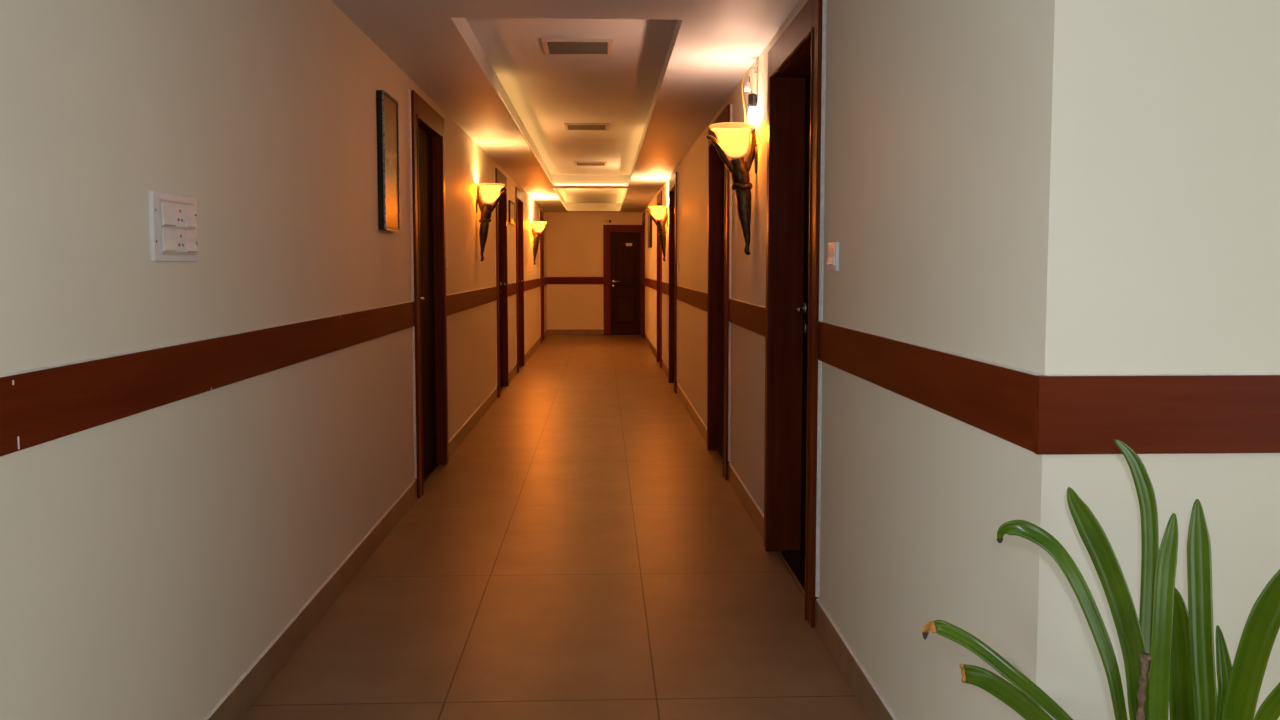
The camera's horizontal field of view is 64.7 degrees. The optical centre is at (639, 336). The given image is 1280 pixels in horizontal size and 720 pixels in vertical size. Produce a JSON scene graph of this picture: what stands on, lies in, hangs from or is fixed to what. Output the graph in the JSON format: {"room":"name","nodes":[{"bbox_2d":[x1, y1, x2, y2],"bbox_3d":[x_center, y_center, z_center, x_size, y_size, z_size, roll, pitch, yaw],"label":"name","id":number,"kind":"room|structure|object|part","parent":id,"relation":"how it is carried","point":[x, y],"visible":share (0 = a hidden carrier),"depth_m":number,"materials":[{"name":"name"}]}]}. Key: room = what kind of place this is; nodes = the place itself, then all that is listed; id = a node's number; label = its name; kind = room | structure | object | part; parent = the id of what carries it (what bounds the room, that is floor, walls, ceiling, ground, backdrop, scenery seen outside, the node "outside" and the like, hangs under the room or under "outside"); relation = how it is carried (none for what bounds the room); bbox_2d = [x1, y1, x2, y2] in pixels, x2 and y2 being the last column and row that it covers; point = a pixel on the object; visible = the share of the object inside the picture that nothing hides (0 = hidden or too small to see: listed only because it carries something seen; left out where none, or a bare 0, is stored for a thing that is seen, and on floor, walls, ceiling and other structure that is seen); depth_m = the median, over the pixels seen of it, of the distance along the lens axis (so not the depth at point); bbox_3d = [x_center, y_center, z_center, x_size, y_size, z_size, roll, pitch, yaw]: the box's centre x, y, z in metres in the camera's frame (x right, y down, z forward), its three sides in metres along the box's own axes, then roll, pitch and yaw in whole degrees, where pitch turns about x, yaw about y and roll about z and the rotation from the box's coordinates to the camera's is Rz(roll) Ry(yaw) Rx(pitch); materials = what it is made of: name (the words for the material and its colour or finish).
{"room":"hotel corridor","nodes":[
{"label":"hotel corridor","id":0,"kind":"room"},
{"bbox_2d":[0,0,546,719],"bbox_3d":[-1.494,-0.747,10.060,0.200,2.600,16.926,0,4,-2],"label":"wall","id":1,"kind":"structure","parent":0,"point":[149,558],"depth_m":2.56,"materials":[{"name":"beige paint"}]},
{"bbox_2d":[148,190,197,261],"bbox_3d":[-1.095,-0.258,2.387,0.022,0.158,0.245,0,4,-2],"label":"board","id":2,"kind":"object","parent":1,"relation":"attached to","point":[172,217],"visible":1,"depth_m":2.35,"materials":[{"name":"white plastic"}]},
{"bbox_3d":[-1.094,-0.258,2.391,0.004,0.126,0.192,0,4,-2],"label":"frame","id":3,"kind":"part","parent":2,"relation":"part of","materials":[{"name":"grey plastic"}]},
{"bbox_2d":[174,204,185,227],"bbox_3d":[-1.091,-0.287,2.393,0.003,0.054,0.059,0,4,-2],"label":"socket","id":4,"kind":"object","parent":2,"relation":"attached to","point":[179,209],"depth_m":2.39,"materials":[{"name":"plastic"}]},
{"bbox_2d":[175,229,185,251],"bbox_3d":[-1.091,-0.228,2.397,0.003,0.054,0.059,0,4,-2],"label":"socket","id":5,"kind":"object","parent":2,"relation":"attached to","point":[180,234],"depth_m":2.39,"materials":[{"name":"plastic"}]},
{"bbox_2d":[0,277,546,456],"bbox_3d":[-1.387,-0.449,10.086,0.015,0.137,16.924,0,4,-2],"label":"rail","id":6,"kind":"object","parent":1,"relation":"attached to","point":[38,406],"visible":0.93,"depth_m":2.32,"materials":[{"name":"brown wood"}]},
{"bbox_2d":[203,330,547,719],"bbox_3d":[-1.389,0.496,10.152,0.012,0.107,16.924,0,4,-2],"label":"baseboard","id":7,"kind":"structure","parent":1,"relation":"attached to","point":[245,691],"depth_m":3.55,"materials":[{"name":"brown tile"}]},
{"bbox_2d":[376,90,399,231],"bbox_3d":[-1.177,-0.811,4.729,0.036,0.628,0.323,0,4,-2],"label":"framed picture","id":8,"kind":"object","parent":1,"relation":"attached to","point":[386,105],"visible":1,"depth_m":4.66,"materials":[{"name":"black metal"}]},
{"bbox_2d":[384,95,397,227],"bbox_3d":[-1.179,-0.811,4.729,0.028,0.593,0.288,0,4,-2],"label":"print","id":9,"kind":"object","parent":8,"relation":"attached to","point":[390,103],"depth_m":4.72},
{"bbox_2d":[408,90,448,497],"bbox_3d":[-1.304,-0.251,5.905,0.196,2.184,1.052,0,4,-2],"label":"door","id":10,"kind":"structure","parent":1,"relation":"in","point":[426,126],"depth_m":6.08,"materials":[{"name":"brown wood"}]},
{"bbox_2d":[476,183,505,261],"bbox_3d":[-1.205,-0.924,8.186,0.220,0.623,0.220,4,5,43],"label":"torch","id":11,"kind":"object","parent":1,"relation":"attached to","point":[486,210],"visible":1,"depth_m":8.16,"materials":[{"name":"brown metal"}]},
{"bbox_3d":[-1.279,-1.109,8.171,0.082,0.238,0.048,0,4,-2],"label":"arm","id":12,"kind":"part","parent":11,"relation":"part of","materials":[{"name":"brown metal"}]},
{"bbox_3d":[-1.261,-0.778,8.194,0.082,0.331,0.074,0,4,-2],"label":"stem","id":13,"kind":"part","parent":11,"relation":"part of","materials":[{"name":"brown metal"}]},
{"bbox_3d":[-1.161,-1.094,8.176,0.163,0.195,0.048,0,4,-2],"label":"arm","id":14,"kind":"part","parent":11,"relation":"part of","materials":[{"name":"brown metal"}]},
{"bbox_2d":[494,168,508,397],"bbox_3d":[-1.462,-0.541,10.094,0.196,2.184,1.027,0,4,-2],"label":"door","id":15,"kind":"structure","parent":1,"relation":"in","point":[500,211],"depth_m":10.46,"materials":[{"name":"brown wood"}]},
{"bbox_2d":[508,200,514,224],"bbox_3d":[-1.431,-1.386,11.286,0.022,0.248,0.603,0,4,-2],"label":"framed picture","id":16,"kind":"object","parent":1,"relation":"attached to","point":[511,205],"visible":1,"depth_m":11.18},
{"bbox_2d":[510,203,514,222],"bbox_3d":[-1.433,-1.386,11.285,0.014,0.195,0.550,0,4,-2],"label":"print","id":17,"kind":"object","parent":16,"relation":"attached to","point":[512,205],"depth_m":11.30},
{"bbox_2d":[514,186,524,372],"bbox_3d":[-1.545,-0.694,12.297,0.196,2.184,1.007,0,4,-2],"label":"door","id":18,"kind":"structure","parent":1,"relation":"in","point":[518,194],"depth_m":12.65,"materials":[{"name":"brown wood"}]},
{"bbox_2d":[531,221,547,264],"bbox_3d":[-1.444,-1.351,14.548,0.220,0.623,0.220,4,5,43],"label":"torch","id":19,"kind":"object","parent":1,"relation":"attached to","point":[536,235],"visible":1,"depth_m":14.52,"materials":[{"name":"brown metal"}]},
{"bbox_3d":[-1.500,-1.205,14.556,0.082,0.331,0.074,0,4,-2],"label":"stem","id":20,"kind":"part","parent":19,"relation":"part of","materials":[{"name":"brown metal"}]},
{"bbox_2d":[539,209,543,343],"bbox_3d":[-1.715,-1.007,16.818,0.196,2.184,0.817,0,4,-2],"label":"door","id":21,"kind":"structure","parent":1,"relation":"in","point":[541,213],"depth_m":16.50,"materials":[{"name":"brown wood"}]},
{"bbox_2d":[241,335,868,719],"bbox_3d":[-0.296,0.751,7.965,8.000,0.100,22.200,0,4,-2],"label":"floor","id":22,"kind":"structure","parent":0,"point":[584,552],"depth_m":3.88,"materials":[{"name":"brown tile"}]},
{"bbox_2d":[922,439,1279,719],"bbox_3d":[0.707,0.650,1.550,0.579,0.989,0.328,3,5,36],"label":"leaf plant","id":23,"kind":"object","parent":22,"relation":"on","point":[1168,652],"visible":1,"depth_m":1.51,"materials":[{"name":"green plant"}]},
{"bbox_2d":[331,0,799,211],"bbox_3d":[-0.289,-1.704,7.595,8.000,0.350,21.800,0,4,-2],"label":"ceiling","id":24,"kind":"structure","parent":0,"point":[672,65],"depth_m":5.61,"materials":[{"name":"paint"}]},
{"bbox_2d":[555,184,592,184],"bbox_3d":[-0.614,-1.897,12.595,0.895,0.008,0.012,0,4,-2],"label":"led strip","id":25,"kind":"object","parent":24,"relation":"attached to","point":[555,184],"visible":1,"depth_m":12.58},
{"bbox_2d":[541,38,612,55],"bbox_3d":[-0.323,-1.506,5.250,0.360,0.012,0.354,0,4,-2],"label":"ceiling vent","id":26,"kind":"object","parent":24,"relation":"in","point":[551,46],"visible":1,"depth_m":5.22,"materials":[{"name":"white metal"}]},
{"bbox_2d":[564,123,608,130],"bbox_3d":[-0.435,-1.712,8.231,0.360,0.012,0.354,0,4,-2],"label":"ceiling vent","id":27,"kind":"object","parent":24,"relation":"in","point":[568,126],"visible":1,"depth_m":8.18,"materials":[{"name":"white metal"}]},
{"bbox_2d":[574,162,606,165],"bbox_3d":[-0.545,-1.916,11.172,0.360,0.012,0.354,0,4,-2],"label":"ceiling vent","id":28,"kind":"object","parent":24,"relation":"in","point":[575,163],"visible":1,"depth_m":11.11,"materials":[{"name":"white metal"}]},
{"bbox_2d":[546,212,642,329],"bbox_3d":[-0.835,-1.342,18.634,2.163,2.600,0.200,0,4,-2],"label":"wall","id":29,"kind":"structure","parent":0,"point":[574,240],"depth_m":18.52,"materials":[{"name":"beige paint"}]},
{"bbox_2d":[547,277,602,283],"bbox_3d":[-1.185,-1.034,18.535,1.027,0.131,0.014,0,4,-2],"label":"rail","id":30,"kind":"object","parent":29,"relation":"attached to","point":[550,280],"visible":1,"depth_m":18.53,"materials":[{"name":"brown wood"}]},
{"bbox_2d":[548,330,603,334],"bbox_3d":[-1.186,-0.086,18.601,1.029,0.100,0.012,0,4,-2],"label":"baseboard","id":31,"kind":"structure","parent":29,"relation":"attached to","point":[550,332],"depth_m":18.60,"materials":[{"name":"brown tile"}]},
{"bbox_2d":[603,225,641,334],"bbox_3d":[-0.315,-1.049,18.607,0.716,2.020,0.133,0,4,-2],"label":"door","id":32,"kind":"structure","parent":29,"relation":"in","point":[622,244],"depth_m":18.58,"materials":[{"name":"brown wood"}]},
{"bbox_2d":[643,0,1054,719],"bbox_3d":[0.467,-0.752,10.134,0.200,2.600,16.926,0,4,-2],"label":"wall","id":33,"kind":"structure","parent":0,"point":[938,113],"depth_m":2.41,"materials":[{"name":"beige paint"}]},
{"bbox_2d":[642,212,645,339],"bbox_3d":[0.152,-1.064,17.637,0.196,2.184,0.917,0,4,-2],"label":"door","id":34,"kind":"structure","parent":33,"relation":"in","point":[644,213],"depth_m":17.53,"materials":[{"name":"brown wood"}]},
{"bbox_2d":[648,212,651,247],"bbox_3d":[0.153,-1.615,15.316,0.036,0.518,0.553,0,4,-2],"label":"framed picture","id":35,"kind":"object","parent":33,"relation":"attached to","point":[649,216],"visible":0.77,"depth_m":15.21},
{"bbox_2d":[648,214,649,246],"bbox_3d":[0.154,-1.615,15.317,0.029,0.483,0.518,0,4,-2],"label":"print","id":36,"kind":"object","parent":35,"relation":"attached to","point":[648,214],"depth_m":15.35},
{"bbox_2d":[647,206,667,260],"bbox_3d":[0.198,-1.165,11.412,0.220,0.623,0.220,4,5,43],"label":"torch","id":37,"kind":"object","parent":33,"relation":"attached to","point":[660,224],"visible":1,"depth_m":11.39,"materials":[{"name":"brown metal"}]},
{"bbox_3d":[0.155,-1.335,11.399,0.163,0.195,0.048,0,4,-2],"label":"arm","id":38,"kind":"part","parent":37,"relation":"part of","materials":[{"name":"brown metal"}]},
{"bbox_3d":[0.254,-1.020,11.424,0.082,0.331,0.074,0,4,-2],"label":"stem","id":39,"kind":"part","parent":37,"relation":"part of","materials":[{"name":"brown metal"}]},
{"bbox_3d":[0.272,-1.351,11.402,0.082,0.238,0.048,0,4,-2],"label":"arm","id":40,"kind":"part","parent":37,"relation":"part of","materials":[{"name":"brown metal"}]},
{"bbox_2d":[657,191,662,367],"bbox_3d":[0.332,-0.733,12.867,0.196,2.184,0.947,0,4,-2],"label":"door","id":41,"kind":"structure","parent":33,"relation":"in","point":[660,195],"depth_m":12.88,"materials":[{"name":"brown wood"}]},
{"bbox_2d":[669,172,677,392],"bbox_3d":[0.423,-0.565,10.439,0.196,2.184,1.017,0,4,-2],"label":"door","id":42,"kind":"structure","parent":33,"relation":"in","point":[673,182],"depth_m":10.78,"materials":[{"name":"brown wood"}]},
{"bbox_2d":[707,104,731,479],"bbox_3d":[0.576,-0.285,6.392,0.196,2.184,1.078,0,4,-2],"label":"door","id":43,"kind":"structure","parent":33,"relation":"in","point":[719,176],"depth_m":6.79,"materials":[{"name":"brown wood"}]},
{"bbox_2d":[706,122,757,254],"bbox_3d":[0.444,-0.708,4.883,0.220,0.623,0.220,4,5,43],"label":"torch","id":44,"kind":"object","parent":33,"relation":"attached to","point":[739,169],"visible":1,"depth_m":4.86,"materials":[{"name":"brown metal"}]},
{"bbox_3d":[0.400,-0.877,4.870,0.163,0.195,0.048,0,4,-2],"label":"arm","id":45,"kind":"part","parent":44,"relation":"part of","materials":[{"name":"brown metal"}]},
{"bbox_3d":[0.500,-0.562,4.895,0.082,0.331,0.074,0,4,-2],"label":"stem","id":46,"kind":"part","parent":44,"relation":"part of","materials":[{"name":"brown metal"}]},
{"bbox_3d":[0.518,-0.893,4.873,0.082,0.238,0.048,0,4,-2],"label":"arm","id":47,"kind":"part","parent":44,"relation":"part of","materials":[{"name":"brown metal"}]},
{"bbox_3d":[0.559,-0.859,4.877,0.010,0.144,0.072,0,4,-2],"label":"wall plate","id":48,"kind":"part","parent":44,"relation":"part of","materials":[{"name":"brown metal"}]},
{"bbox_2d":[741,62,757,130],"bbox_3d":[0.526,-1.154,4.854,0.075,0.322,0.045,0,4,-2],"label":"lamp","id":49,"kind":"object","parent":33,"relation":"attached to","point":[752,97],"visible":0.96,"depth_m":4.85,"materials":[{"name":"white glass"}]},
{"bbox_3d":[0.539,-1.066,4.862,0.039,0.082,0.039,0,4,-2],"label":"bulb","id":50,"kind":"part","parent":49,"relation":"part of","materials":[{"name":"white glass"}]},
{"bbox_2d":[645,334,897,719],"bbox_3d":[0.361,0.491,10.217,0.012,0.107,16.924,0,4,-2],"label":"baseboard","id":51,"kind":"structure","parent":33,"relation":"attached to","point":[865,690],"depth_m":3.23,"materials":[{"name":"brown tile"}]},
{"bbox_2d":[764,0,826,627],"bbox_3d":[0.667,-0.116,3.952,0.196,2.185,1.052,0,4,-2],"label":"door","id":52,"kind":"structure","parent":33,"relation":"in","point":[796,91],"depth_m":4.33,"materials":[{"name":"brown wood"}]},
{"bbox_3d":[0.679,-0.120,4.268,0.063,0.052,0.142,0,4,-2],"label":"handle","id":53,"kind":"part","parent":52,"relation":"part of","materials":[{"name":"metal"}]},
{"bbox_2d":[826,242,838,270],"bbox_3d":[0.616,-0.258,3.243,0.020,0.092,0.115,0,4,-2],"label":"light switch","id":54,"kind":"object","parent":33,"relation":"attached to","point":[833,247],"visible":1,"depth_m":3.21,"materials":[{"name":"white plastic"}]},
{"bbox_2d":[645,278,1041,451],"bbox_3d":[0.360,-0.454,10.151,0.014,0.137,16.926,0,4,-2],"label":"rail","id":55,"kind":"object","parent":33,"relation":"attached to","point":[999,400],"visible":0.87,"depth_m":2.25,"materials":[{"name":"brown wood"}]},
{"bbox_2d":[1036,0,1279,719],"bbox_3d":[2.306,-0.179,1.854,3.252,2.600,0.200,0,4,-2],"label":"wall","id":56,"kind":"structure","parent":0,"point":[1164,233],"depth_m":1.70,"materials":[{"name":"beige paint"}]},
{"bbox_2d":[1034,374,1279,454],"bbox_3d":[2.298,0.128,1.768,3.256,0.137,0.014,0,4,-2],"label":"rail","id":57,"kind":"object","parent":56,"relation":"attached to","point":[1168,413],"visible":0.98,"depth_m":1.71,"materials":[{"name":"brown wood"}]}
]}

